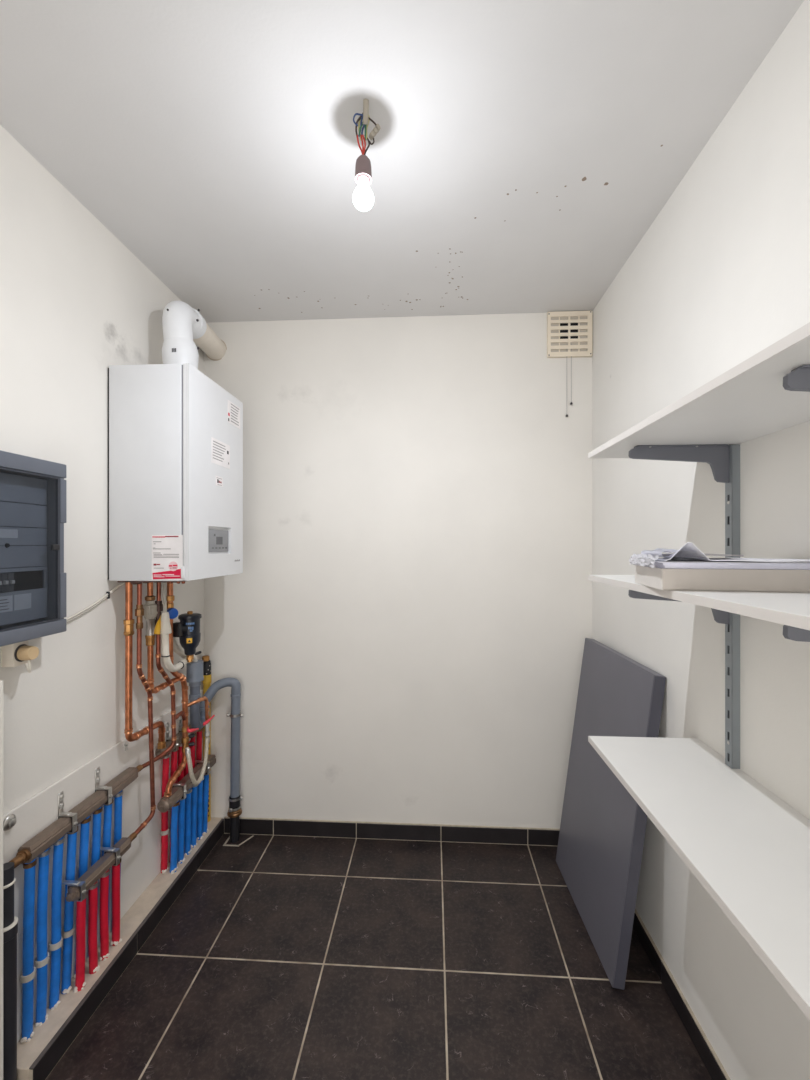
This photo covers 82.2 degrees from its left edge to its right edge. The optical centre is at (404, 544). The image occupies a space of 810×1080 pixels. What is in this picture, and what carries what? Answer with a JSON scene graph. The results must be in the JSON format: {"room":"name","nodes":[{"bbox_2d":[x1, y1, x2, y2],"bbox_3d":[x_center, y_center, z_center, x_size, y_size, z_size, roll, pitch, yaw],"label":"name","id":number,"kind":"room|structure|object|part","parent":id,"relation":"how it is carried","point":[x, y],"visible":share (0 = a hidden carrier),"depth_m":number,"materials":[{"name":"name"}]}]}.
{"room":"utility room","nodes":[
{"label":"utility room","id":0,"kind":"room"},
{"bbox_2d":[0,125,203,814],"bbox_3d":[-1.112,0.158,0.920,0.100,2.485,2.702,0,0,3],"label":"wall","id":1,"kind":"structure","parent":0,"point":[76,302],"depth_m":1.43,"materials":[{"name":"paint"}]},
{"bbox_2d":[0,680,2,1079],"bbox_3d":[-1.025,0.863,0.816,0.085,1.075,0.606,0,0,3],"label":"trim","id":2,"kind":"structure","parent":1,"relation":"attached to","point":[1,681],"depth_m":1.11,"materials":[{"name":"paint"}]},
{"bbox_2d":[3,814,16,830],"bbox_3d":[-1.026,0.723,1.209,0.014,0.038,0.038,0,0,3],"label":"bolt","id":3,"kind":"object","parent":1,"relation":"attached to","point":[9,821],"visible":0.94,"depth_m":1.20,"materials":[{"name":"metal"}]},
{"bbox_2d":[1,640,27,666],"bbox_3d":[-1.024,0.285,1.221,0.038,0.062,0.048,0,0,3],"label":"wall socket","id":4,"kind":"object","parent":1,"relation":"attached to","point":[9,658],"visible":0.61,"depth_m":1.20,"materials":[{"name":"beige plastic"}]},
{"bbox_2d":[17,645,38,672],"bbox_3d":[-1.001,0.290,1.240,0.043,0.098,0.089,0,0,-26],"label":"plug","id":5,"kind":"object","parent":4,"relation":"attached to","point":[25,652],"visible":0.89,"depth_m":1.21,"materials":[{"name":"beige plastic"}]},
{"bbox_3d":[-1.012,0.290,1.244,0.075,0.098,0.011,0,0,44],"label":"cord","id":6,"kind":"part","parent":5,"relation":"part of","materials":[{"name":"white plastic"}]},
{"bbox_2d":[0,450,65,646],"bbox_3d":[-1.008,0.009,1.124,0.082,0.471,0.382,0,0,3],"label":"electrical panel","id":7,"kind":"object","parent":1,"relation":"attached to","point":[32,490],"visible":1,"depth_m":1.23,"materials":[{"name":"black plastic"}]},
{"bbox_3d":[-1.006,0.010,1.122,0.004,0.380,0.338,0,0,3],"label":"plate","id":8,"kind":"part","parent":7,"relation":"part of","materials":[{"name":"grey plastic"}]},
{"bbox_2d":[58,791,77,832],"bbox_3d":[-0.997,0.791,1.375,0.054,0.114,0.018,0,0,3],"label":"bracket","id":9,"kind":"object","parent":1,"relation":"attached to","point":[73,816],"visible":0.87,"depth_m":1.37,"materials":[{"name":"metal"}]},
{"bbox_3d":[-1.008,0.770,1.375,0.031,0.072,0.018,0,0,3],"label":"foot plate","id":10,"kind":"part","parent":9,"relation":"part of","materials":[{"name":"metal"}]},
{"bbox_2d":[9,765,142,868],"bbox_3d":[-0.995,0.823,1.454,0.040,0.043,0.528,0,0,3],"label":"pipe manifold","id":11,"kind":"object","parent":9,"relation":"attached to","point":[54,832],"visible":0.87,"depth_m":1.36,"materials":[{"name":"brown metal"}]},
{"bbox_2d":[62,880,86,901],"bbox_3d":[-0.978,0.987,1.357,0.092,0.096,0.018,0,0,3],"label":"bracket","id":12,"kind":"object","parent":1,"relation":"attached to","point":[70,883],"visible":0.4,"depth_m":1.35,"materials":[{"name":"metal"}]},
{"bbox_3d":[-0.988,0.968,1.358,0.071,0.058,0.018,0,0,3],"label":"foot plate","id":13,"kind":"part","parent":12,"relation":"part of","materials":[{"name":"metal"}]},
{"bbox_2d":[66,832,136,901],"bbox_3d":[-0.953,1.012,1.472,0.036,0.039,0.293,0,0,3],"label":"pipe manifold","id":14,"kind":"object","parent":12,"relation":"attached to","point":[94,873],"visible":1,"depth_m":1.44,"materials":[{"name":"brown metal"}]},
{"bbox_2d":[66,582,124,622],"bbox_3d":[-1.020,0.185,1.488,0.021,0.124,0.377,0,0,7],"label":"cable","id":15,"kind":"object","parent":1,"relation":"attached to","point":[107,595],"visible":0.7,"depth_m":1.52,"materials":[{"name":"white plastic"}]},
{"bbox_2d":[3,690,202,1042],"bbox_3d":[-1.007,1.014,1.727,0.011,0.627,1.077,0,0,3],"label":"backing board","id":16,"kind":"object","parent":1,"relation":"attached to","point":[141,864],"depth_m":1.55,"materials":[{"name":"paint"}]},
{"bbox_2d":[95,767,112,804],"bbox_3d":[-0.988,0.791,1.524,0.054,0.114,0.018,0,0,3],"label":"bracket","id":17,"kind":"object","parent":1,"relation":"attached to","point":[97,771],"visible":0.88,"depth_m":1.52,"materials":[{"name":"metal"}]},
{"bbox_3d":[-0.999,0.770,1.525,0.031,0.072,0.018,0,0,3],"label":"foot plate","id":18,"kind":"part","parent":17,"relation":"part of","materials":[{"name":"metal"}]},
{"bbox_2d":[91,835,120,865],"bbox_3d":[-0.969,0.987,1.507,0.092,0.096,0.018,0,0,3],"label":"bracket","id":19,"kind":"object","parent":1,"relation":"attached to","point":[116,851],"visible":0.56,"depth_m":1.50,"materials":[{"name":"metal"}]},
{"bbox_3d":[-0.979,0.968,1.508,0.071,0.058,0.018,0,0,3],"label":"foot plate","id":20,"kind":"part","parent":19,"relation":"part of","materials":[{"name":"metal"}]},
{"bbox_2d":[17,817,222,1079],"bbox_3d":[-0.967,1.363,1.720,0.093,0.073,1.087,0,0,3],"label":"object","id":21,"kind":"structure","parent":1,"relation":"attached to","point":[27,1052],"depth_m":1.44,"materials":[{"name":"paint"}]},
{"bbox_2d":[20,858,36,1043],"bbox_3d":[-1.013,1.084,1.249,0.036,0.492,0.034,0,0,3],"label":"pipe","id":22,"kind":"object","parent":21,"relation":"on","point":[28,973],"visible":0.98,"depth_m":1.24,"materials":[{"name":"blue plastic"}]},
{"bbox_2d":[35,847,50,1026],"bbox_3d":[-1.010,1.084,1.294,0.036,0.492,0.032,0,0,-27],"label":"pipe","id":23,"kind":"object","parent":21,"relation":"on","point":[42,959],"visible":0.95,"depth_m":1.28,"materials":[{"name":"plastic"}]},
{"bbox_2d":[48,836,64,1010],"bbox_3d":[-1.007,1.085,1.343,0.032,0.493,0.038,0,0,29],"label":"pipe","id":24,"kind":"object","parent":21,"relation":"on","point":[56,941],"visible":0.95,"depth_m":1.33,"materials":[{"name":"plastic"}]},
{"bbox_2d":[61,825,77,993],"bbox_3d":[-1.005,1.083,1.389,0.033,0.491,0.046,0,0,20],"label":"pipe","id":25,"kind":"object","parent":21,"relation":"on","point":[67,932],"visible":0.9,"depth_m":1.38,"materials":[{"name":"blue plastic"}]},
{"bbox_2d":[73,892,87,992],"bbox_3d":[-0.968,1.180,1.384,0.041,0.307,0.030,0,0,26],"label":"pipe","id":26,"kind":"object","parent":21,"relation":"on","point":[80,983],"visible":0.9,"depth_m":1.38,"materials":[{"name":"plastic"}]},
{"bbox_2d":[73,816,90,977],"bbox_3d":[-1.001,1.083,1.439,0.030,0.490,0.049,0,0,19],"label":"pipe","id":27,"kind":"object","parent":21,"relation":"on","point":[84,829],"visible":0.36,"depth_m":1.44,"materials":[{"name":"blue plastic"}]},
{"bbox_2d":[88,881,99,973],"bbox_3d":[-0.964,1.178,1.435,0.030,0.304,0.049,0,0,-22],"label":"pipe","id":28,"kind":"object","parent":21,"relation":"on","point":[94,967],"visible":0.92,"depth_m":1.43,"materials":[{"name":"plastic"}]},
{"bbox_2d":[86,806,102,962],"bbox_3d":[-0.998,1.083,1.493,0.029,0.490,0.045,0,0,24],"label":"pipe","id":29,"kind":"object","parent":21,"relation":"on","point":[96,829],"visible":0.44,"depth_m":1.49,"materials":[{"name":"blue plastic"}]},
{"bbox_2d":[99,869,109,960],"bbox_3d":[-0.961,1.179,1.485,0.030,0.305,0.045,0,0,-31],"label":"pipe","id":30,"kind":"object","parent":21,"relation":"on","point":[104,880],"visible":0.95,"depth_m":1.48,"materials":[{"name":"plastic"}]},
{"bbox_2d":[99,798,112,945],"bbox_3d":[-0.995,1.083,1.545,0.029,0.489,0.042,0,0,32],"label":"pipe","id":31,"kind":"object","parent":21,"relation":"on","point":[107,821],"visible":0.37,"depth_m":1.54,"materials":[{"name":"blue plastic"}]},
{"bbox_2d":[110,858,121,945],"bbox_3d":[-0.958,1.178,1.539,0.038,0.304,0.041,0,0,3],"label":"pipe","id":32,"kind":"object","parent":21,"relation":"on","point":[116,939],"visible":0.87,"depth_m":1.53,"materials":[{"name":"red plastic"}]},
{"bbox_2d":[111,790,122,933],"bbox_3d":[-0.991,1.085,1.599,0.035,0.495,0.030,0,0,-27],"label":"pipe","id":33,"kind":"object","parent":21,"relation":"on","point":[117,798],"visible":0.34,"depth_m":1.59,"materials":[{"name":"plastic"}]},
{"bbox_2d":[160,754,169,873],"bbox_3d":[-0.976,1.085,1.890,0.038,0.488,0.035,0,0,-44],"label":"pipe","id":34,"kind":"object","parent":21,"relation":"on","point":[164,831],"visible":0.71,"depth_m":1.88,"materials":[{"name":"plastic"}]},
{"bbox_2d":[169,750,177,861],"bbox_3d":[-0.972,1.086,1.952,0.032,0.490,0.039,0,0,3],"label":"pipe","id":35,"kind":"object","parent":21,"relation":"on","point":[174,754],"visible":0.21,"depth_m":1.94,"materials":[{"name":"red plastic"}]},
{"bbox_2d":[170,801,179,873],"bbox_3d":[-0.936,1.181,1.883,0.041,0.304,0.033,0,0,3],"label":"pipe","id":36,"kind":"object","parent":21,"relation":"on","point":[174,812],"visible":0.87,"depth_m":1.88,"materials":[{"name":"blue plastic"}]},
{"bbox_2d":[177,744,183,782],"bbox_3d":[-0.969,1.085,2.002,0.032,0.489,0.040,0,0,3],"label":"pipe","id":37,"kind":"object","parent":21,"relation":"on","point":[181,776],"visible":0.13,"depth_m":1.99,"materials":[{"name":"plastic"}]},
{"bbox_2d":[177,799,184,863],"bbox_3d":[-0.932,1.178,1.936,0.031,0.298,0.045,0,0,-31],"label":"pipe","id":38,"kind":"object","parent":21,"relation":"on","point":[181,810],"visible":0.84,"depth_m":1.93,"materials":[{"name":"plastic"}]},
{"bbox_2d":[184,741,189,776],"bbox_3d":[-0.966,1.086,2.049,0.032,0.490,0.040,0,0,3],"label":"pipe","id":39,"kind":"object","parent":21,"relation":"on","point":[186,771],"visible":0.05,"depth_m":2.04,"materials":[{"name":"red plastic"}]},
{"bbox_2d":[184,788,191,855],"bbox_3d":[-0.929,1.179,1.988,0.032,0.301,0.050,0,0,-25],"label":"pipe","id":40,"kind":"object","parent":21,"relation":"on","point":[187,838],"visible":0.9,"depth_m":1.98,"materials":[{"name":"plastic"}]},
{"bbox_2d":[190,733,195,767],"bbox_3d":[-0.963,1.087,2.097,0.032,0.491,0.041,0,0,3],"label":"pipe","id":41,"kind":"object","parent":21,"relation":"on","point":[192,748],"visible":0.19,"depth_m":2.09,"materials":[{"name":"red plastic"}]},
{"bbox_2d":[191,785,197,847],"bbox_3d":[-0.927,1.179,2.037,0.033,0.300,0.046,0,0,-45],"label":"pipe","id":42,"kind":"object","parent":21,"relation":"on","point":[194,788],"visible":0.76,"depth_m":2.03,"materials":[{"name":"plastic"}]},
{"bbox_2d":[196,728,202,759],"bbox_3d":[-0.960,1.087,2.158,0.032,0.491,0.041,0,0,3],"label":"pipe","id":43,"kind":"object","parent":21,"relation":"on","point":[199,733],"visible":0.17,"depth_m":2.15,"materials":[{"name":"red plastic"}]},
{"bbox_2d":[196,777,203,840],"bbox_3d":[-0.923,1.181,2.089,0.041,0.304,0.043,0,0,3],"label":"pipe","id":44,"kind":"object","parent":21,"relation":"on","point":[199,836],"visible":0.7,"depth_m":2.08,"materials":[{"name":"plastic"}]},
{"bbox_2d":[203,773,209,833],"bbox_3d":[-0.921,1.181,2.139,0.043,0.303,0.032,0,0,31],"label":"pipe","id":45,"kind":"object","parent":21,"relation":"on","point":[206,777],"visible":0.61,"depth_m":2.13,"materials":[{"name":"blue plastic"}]},
{"bbox_2d":[202,655,211,821],"bbox_3d":[-0.954,0.929,2.232,0.041,0.795,0.044,0,0,35],"label":"gas pipe","id":46,"kind":"object","parent":21,"relation":"on","point":[207,666],"visible":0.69,"depth_m":2.22,"materials":[{"name":"yellow plastic"}]},
{"bbox_2d":[124,741,128,750],"bbox_3d":[-1.002,0.723,1.670,0.008,0.031,0.017,0,0,3],"label":"bolt","id":47,"kind":"object","parent":1,"relation":"attached to","point":[126,743],"visible":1,"depth_m":1.67,"materials":[{"name":"metal"}]},
{"bbox_2d":[29,819,223,1079],"bbox_3d":[-0.915,1.363,1.712,0.012,0.074,1.075,0,0,3],"label":"baseboard","id":48,"kind":"structure","parent":1,"relation":"attached to","point":[58,1045],"depth_m":1.48,"materials":[{"name":"tile"}]},
{"bbox_2d":[142,582,185,767],"bbox_3d":[-0.932,0.479,1.815,0.093,0.703,0.263,0,0,3],"label":"copper pipe","id":49,"kind":"object","parent":1,"relation":"attached to","point":[174,716],"visible":0.95,"depth_m":1.76,"materials":[{"name":"brown metal"}]},
{"bbox_3d":[-0.908,0.294,1.712,0.020,0.068,0.065,0,0,-11],"label":"valve handle","id":50,"kind":"part","parent":49,"relation":"part of","materials":[{"name":"yellow plastic"}]},
{"bbox_2d":[166,722,178,750],"bbox_3d":[-0.964,0.795,1.927,0.052,0.114,0.018,0,0,3],"label":"bracket","id":51,"kind":"object","parent":1,"relation":"attached to","point":[167,723],"visible":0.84,"depth_m":1.92,"materials":[{"name":"metal"}]},
{"bbox_3d":[-0.974,0.775,1.927,0.031,0.075,0.018,0,0,3],"label":"foot plate","id":52,"kind":"part","parent":51,"relation":"part of","materials":[{"name":"metal"}]},
{"bbox_2d":[155,718,209,758],"bbox_3d":[-0.961,0.828,2.022,0.047,0.047,0.380,0,0,3],"label":"pipe manifold","id":53,"kind":"object","parent":51,"relation":"attached to","point":[179,735],"visible":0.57,"depth_m":1.90,"materials":[{"name":"brown metal"}]},
{"bbox_2d":[108,363,242,583],"bbox_3d":[-0.862,-0.239,1.800,0.292,0.753,0.449,0,0,3],"label":"boiler","id":54,"kind":"object","parent":1,"relation":"attached to","point":[175,435],"visible":1,"depth_m":1.58,"materials":[{"name":"white metal"}]},
{"bbox_2d":[123,582,165,748],"bbox_3d":[-0.963,0.468,1.733,0.042,0.680,0.258,0,0,-2],"label":"copper pipe","id":55,"kind":"object","parent":54,"relation":"attached to","point":[129,622],"visible":0.9,"depth_m":1.61,"materials":[{"name":"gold metal"}]},
{"bbox_2d":[135,583,155,834],"bbox_3d":[-0.933,0.574,1.665,0.032,0.892,0.113,0,0,3],"label":"copper pipe","id":56,"kind":"object","parent":54,"relation":"attached to","point":[139,611],"visible":0.99,"depth_m":1.67,"materials":[{"name":"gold metal"}]},
{"bbox_3d":[-0.876,-0.246,1.802,0.263,0.739,0.446,0,0,3],"label":"casing","id":57,"kind":"part","parent":54,"relation":"part of","materials":[{"name":"white metal"}]},
{"bbox_2d":[143,582,179,693],"bbox_3d":[-0.943,0.346,1.811,0.048,0.436,0.217,0,0,3],"label":"copper pipe","id":58,"kind":"object","parent":54,"relation":"attached to","point":[150,608],"visible":0.82,"depth_m":1.72,"materials":[{"name":"gold metal"}]},
{"bbox_2d":[117,575,225,583],"bbox_3d":[-0.876,0.129,1.797,0.215,0.016,0.396,0,0,3],"label":"panel","id":59,"kind":"object","parent":54,"relation":"on","point":[132,582],"depth_m":1.60,"materials":[{"name":"white metal"}]},
{"bbox_2d":[160,583,195,671],"bbox_3d":[-0.912,0.318,1.871,0.050,0.385,0.340,0,0,-8],"label":"hose","id":60,"kind":"object","parent":54,"relation":"attached to","point":[166,630],"visible":0.85,"depth_m":1.72,"materials":[{"name":"white plastic"}]},
{"bbox_2d":[160,612,171,633],"bbox_3d":[-0.892,0.290,1.725,0.044,0.080,0.044,0,0,3],"label":"pipe fitting","id":61,"kind":"object","parent":60,"relation":"on","point":[165,620],"depth_m":1.71,"materials":[{"name":"white plastic"}]},
{"bbox_2d":[164,583,214,796],"bbox_3d":[-0.903,0.564,1.926,0.077,0.872,0.296,0,0,8],"label":"copper pipe","id":62,"kind":"object","parent":54,"relation":"attached to","point":[173,612],"visible":0.93,"depth_m":1.93,"materials":[{"name":"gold metal"}]},
{"bbox_3d":[-0.904,0.265,1.800,0.030,0.043,0.043,0,0,45],"label":"blue knob","id":63,"kind":"part","parent":62,"relation":"part of","materials":[{"name":"blue plastic"}]},
{"bbox_2d":[173,611,201,661],"bbox_3d":[-0.886,0.376,1.893,0.088,0.208,0.134,0,0,3],"label":"filter","id":64,"kind":"object","parent":62,"relation":"attached to","point":[187,629],"visible":1,"depth_m":1.88,"materials":[{"name":"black plastic"}]},
{"bbox_3d":[-0.889,0.775,1.946,0.034,0.023,0.057,0,0,44],"label":"red lever","id":65,"kind":"part","parent":62,"relation":"part of","materials":[{"name":"red plastic"}]},
{"bbox_2d":[185,737,209,785],"bbox_3d":[-0.885,0.922,1.978,0.053,0.166,0.158,0,0,3],"label":"hose","id":66,"kind":"object","parent":62,"relation":"hanging from","point":[207,739],"visible":1,"depth_m":1.95,"materials":[{"name":"plastic"}]},
{"bbox_3d":[-0.862,0.771,2.032,0.022,0.030,0.073,0,0,7],"label":"red lever","id":67,"kind":"part","parent":62,"relation":"part of","materials":[{"name":"red plastic"}]},
{"bbox_2d":[162,301,226,368],"bbox_3d":[-0.887,-0.812,1.996,0.132,0.390,0.545,0,0,-5],"label":"flue pipe","id":68,"kind":"object","parent":54,"relation":"on","point":[184,327],"visible":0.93,"depth_m":1.76,"materials":[{"name":"white plastic"}]},
{"bbox_3d":[-0.728,-0.247,1.793,0.022,0.737,0.446,0,0,3],"label":"panel","id":69,"kind":"part","parent":54,"relation":"part of","materials":[{"name":"white metal"}]},
{"bbox_2d":[172,783,186,798],"bbox_3d":[-0.944,0.989,1.908,0.094,0.100,0.018,0,0,3],"label":"bracket","id":70,"kind":"object","parent":1,"relation":"attached to","point":[174,784],"visible":0.37,"depth_m":1.90,"materials":[{"name":"metal"}]},
{"bbox_2d":[157,754,215,812],"bbox_3d":[-0.925,1.012,1.985,0.047,0.047,0.408,0,0,3],"label":"pipe manifold","id":71,"kind":"object","parent":70,"relation":"attached to","point":[165,804],"visible":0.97,"depth_m":1.89,"materials":[{"name":"brown metal"}]},
{"bbox_2d":[179,716,190,740],"bbox_3d":[-0.958,0.799,2.023,0.052,0.106,0.018,0,0,3],"label":"bracket","id":72,"kind":"object","parent":1,"relation":"attached to","point":[180,717],"visible":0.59,"depth_m":2.02,"materials":[{"name":"metal"}]},
{"bbox_2d":[195,760,209,774],"bbox_3d":[-0.932,0.989,2.110,0.094,0.100,0.018,0,0,3],"label":"bracket","id":73,"kind":"object","parent":1,"relation":"attached to","point":[196,761],"visible":0.31,"depth_m":2.10,"materials":[{"name":"metal"}]},
{"bbox_2d":[46,834,711,1079],"bbox_3d":[-0.137,1.430,0.861,2.053,0.060,2.902,0,0,3],"label":"floor","id":74,"kind":"structure","parent":0,"point":[280,957],"depth_m":1.50,"materials":[{"name":"tile"}]},
{"bbox_2d":[3,862,17,1079],"bbox_3d":[-0.994,1.100,1.154,0.051,0.600,0.051,0,0,3],"label":"drain pipe","id":75,"kind":"object","parent":74,"relation":"on","point":[10,922],"visible":0.88,"depth_m":1.15,"materials":[{"name":"plastic"}]},
{"bbox_2d":[200,677,243,842],"bbox_3d":[-0.864,1.014,2.177,0.195,0.771,0.080,0,0,-28],"label":"pipe","id":76,"kind":"object","parent":74,"relation":"on","point":[234,812],"visible":0.93,"depth_m":2.18,"materials":[{"name":"plastic"}]},
{"bbox_2d":[186,660,204,730],"bbox_3d":[-0.926,0.674,2.093,0.072,0.319,0.157,0,0,3],"label":"trap","id":77,"kind":"object","parent":76,"relation":"attached to","point":[194,670],"visible":0.8,"depth_m":2.03,"materials":[{"name":"plastic"}]},
{"bbox_2d":[173,637,197,661],"bbox_3d":[-0.937,0.423,1.955,0.032,0.196,0.226,0,0,3],"label":"hose","id":78,"kind":"object","parent":77,"relation":"on","point":[177,649],"visible":0.51,"depth_m":1.91,"materials":[{"name":"grey plastic"}]},
{"bbox_2d":[556,638,665,989],"bbox_3d":[0.745,0.906,1.760,0.173,0.987,0.608,0,0,1],"label":"panel","id":79,"kind":"object","parent":74,"relation":"on","point":[603,827],"depth_m":1.66,"materials":[{"name":"grey laminate"}]},
{"bbox_2d":[204,313,591,828],"bbox_3d":[-0.052,0.158,2.259,2.053,2.485,0.100,0,0,3],"label":"wall","id":80,"kind":"structure","parent":0,"point":[404,627],"depth_m":2.21,"materials":[{"name":"paint"}]},
{"bbox_2d":[223,836,252,846],"bbox_3d":[-0.787,1.399,2.198,0.116,0.002,0.086,0,0,3],"label":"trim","id":81,"kind":"structure","parent":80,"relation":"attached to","point":[225,844],"depth_m":2.18,"materials":[{"name":"grey"}]},
{"bbox_2d":[224,817,559,845],"bbox_3d":[-0.010,1.361,2.202,1.738,0.078,0.010,0,0,3],"label":"baseboard","id":82,"kind":"structure","parent":80,"relation":"attached to","point":[248,825],"depth_m":2.20,"materials":[{"name":"tile"}]},
{"bbox_2d":[551,316,586,351],"bbox_3d":[0.764,-0.977,2.154,0.193,0.199,0.004,0,0,3],"label":"shutter","id":83,"kind":"object","parent":80,"relation":"attached to","point":[568,333],"depth_m":2.15,"materials":[{"name":"beige plastic"}]},
{"bbox_2d":[547,310,592,416],"bbox_3d":[0.763,-0.837,2.150,0.203,0.488,0.020,0,0,3],"label":"air vent","id":84,"kind":"object","parent":80,"relation":"in","point":[569,333],"visible":1,"depth_m":2.15,"materials":[{"name":"beige plastic"}]},
{"bbox_2d":[547,310,592,357],"bbox_3d":[0.763,-0.977,2.152,0.203,0.209,0.015,0,0,3],"label":"grille","id":85,"kind":"object","parent":84,"relation":"attached to","point":[569,333],"depth_m":2.15,"materials":[{"name":"beige plastic"}]},
{"bbox_3d":[0.769,-0.793,2.147,0.003,0.274,0.004,0,0,30],"label":"pull cord","id":86,"kind":"part","parent":84,"relation":"part of","materials":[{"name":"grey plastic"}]},
{"bbox_2d":[0,0,803,322],"bbox_3d":[-0.137,-1.115,0.861,2.053,0.060,2.902,0,0,3],"label":"ceiling","id":87,"kind":"structure","parent":0,"point":[522,152],"depth_m":1.21,"materials":[{"name":"paint"}]},
{"bbox_2d":[353,99,380,185],"bbox_3d":[-0.098,-0.975,1.171,0.074,0.228,0.089,0,0,3],"label":"socket","id":88,"kind":"object","parent":87,"relation":"hanging from","point":[363,172],"visible":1,"depth_m":1.17,"materials":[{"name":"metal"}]},
{"bbox_2d":[592,0,809,1079],"bbox_3d":[0.838,0.158,0.802,0.100,2.485,2.702,0,0,3],"label":"wall","id":89,"kind":"structure","parent":0,"point":[720,275],"depth_m":1.20,"materials":[{"name":"paint"}]},
{"bbox_2d":[633,909,730,1079],"bbox_3d":[0.782,1.364,0.800,0.011,0.072,2.691,0,0,3],"label":"baseboard","id":90,"kind":"structure","parent":89,"relation":"attached to","point":[704,1048],"depth_m":1.36,"materials":[{"name":"tile"}]},
{"bbox_2d":[588,322,809,458],"bbox_3d":[0.624,-0.252,0.574,0.300,0.016,1.461,0,0,3],"label":"wall shelf","id":91,"kind":"object","parent":89,"relation":"attached to","point":[748,401],"visible":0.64,"depth_m":0.84,"materials":[{"name":"white laminate"}]},
{"bbox_2d":[588,575,809,629],"bbox_3d":[0.624,0.092,0.574,0.300,0.016,1.461,0,0,3],"label":"wall shelf","id":92,"kind":"object","parent":89,"relation":"attached to","point":[792,609],"visible":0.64,"depth_m":0.73,"materials":[{"name":"white laminate"}]},
{"bbox_2d":[635,565,809,592],"bbox_3d":[0.634,0.064,0.915,0.289,0.040,0.168,0,0,10],"label":"cardboard tray","id":93,"kind":"object","parent":92,"relation":"on","point":[740,580],"visible":0.83,"depth_m":0.84,"materials":[{"name":"beige cardboard"}]},
{"bbox_2d":[646,562,809,569],"bbox_3d":[0.632,0.057,0.914,0.283,0.049,0.164,0,0,10],"label":"paper stack","id":94,"kind":"object","parent":93,"relation":"in","point":[664,565],"visible":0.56,"depth_m":0.84,"materials":[{"name":"white paper"}]},
{"bbox_2d":[655,559,809,562],"bbox_3d":[0.627,0.032,0.912,0.292,0.002,0.171,0,0,10],"label":"sheet","id":95,"kind":"object","parent":94,"relation":"on","point":[670,560],"visible":0.56,"depth_m":0.87,"materials":[{"name":"paper"}]},
{"bbox_2d":[629,554,658,567],"bbox_3d":[0.482,0.031,0.939,0.015,0.026,0.164,0,0,11],"label":"plastic film","id":96,"kind":"object","parent":95,"relation":"on","point":[639,559],"visible":1,"depth_m":0.93,"materials":[{"name":"plastic"}]},
{"bbox_2d":[657,542,809,561],"bbox_3d":[0.626,0.012,0.911,0.266,0.036,0.164,0,0,10],"label":"sheet","id":97,"kind":"object","parent":95,"relation":"on","point":[689,549],"visible":0.93,"depth_m":0.87,"materials":[{"name":"paper"}]},
{"bbox_2d":[641,548,701,557],"bbox_3d":[0.524,0.015,0.911,0.077,0.017,0.120,0,0,10],"label":"sheet","id":98,"kind":"object","parent":97,"relation":"on","point":[658,551],"visible":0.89,"depth_m":0.89,"materials":[{"name":"paper"}]},
{"bbox_2d":[662,553,743,556],"bbox_3d":[0.589,0.020,0.958,0.155,0.005,0.085,0,0,10],"label":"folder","id":99,"kind":"object","parent":97,"relation":"on","point":[663,554],"visible":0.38,"depth_m":0.91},
{"bbox_2d":[588,736,809,1020],"bbox_3d":[0.624,0.547,0.574,0.300,0.016,1.461,0,0,3],"label":"wall shelf","id":100,"kind":"object","parent":89,"relation":"attached to","point":[749,849],"visible":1,"depth_m":0.86,"materials":[{"name":"white laminate"}]},
{"bbox_2d":[725,444,739,768],"bbox_3d":[0.797,0.289,1.129,0.021,1.062,0.025,0,0,3],"label":"shelf rail","id":101,"kind":"object","parent":89,"relation":"attached to","point":[732,489],"visible":0.66,"depth_m":1.12,"materials":[{"name":"grey metal"}]},
{"bbox_2d":[628,444,728,482],"bbox_3d":[0.670,-0.197,1.137,0.234,0.093,0.022,0,0,3],"label":"shelf bracket","id":102,"kind":"object","parent":101,"relation":"attached to","point":[716,456],"visible":1,"depth_m":1.13,"materials":[{"name":"metal"}]},
{"bbox_2d":[628,590,728,623],"bbox_3d":[0.670,0.147,1.137,0.234,0.093,0.022,0,0,3],"label":"shelf bracket","id":103,"kind":"object","parent":101,"relation":"attached to","point":[720,616],"visible":0.16,"depth_m":1.13,"materials":[{"name":"metal"}]},
{"bbox_3d":[0.766,0.289,0.623,0.021,1.062,0.025,0,0,3],"label":"shelf rail","id":104,"kind":"object","parent":89,"relation":"attached to","visible":0},
{"bbox_2d":[783,365,809,391],"bbox_3d":[0.639,-0.197,0.631,0.234,0.093,0.022,0,0,3],"label":"shelf bracket","id":105,"kind":"object","parent":104,"relation":"attached to","point":[798,379],"visible":1,"depth_m":0.63,"materials":[{"name":"metal"}]},
{"bbox_2d":[783,625,809,641],"bbox_3d":[0.639,0.147,0.631,0.234,0.093,0.022,0,0,3],"label":"shelf bracket","id":106,"kind":"object","parent":104,"relation":"attached to","point":[789,632],"visible":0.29,"depth_m":0.63,"materials":[{"name":"metal"}]}
]}

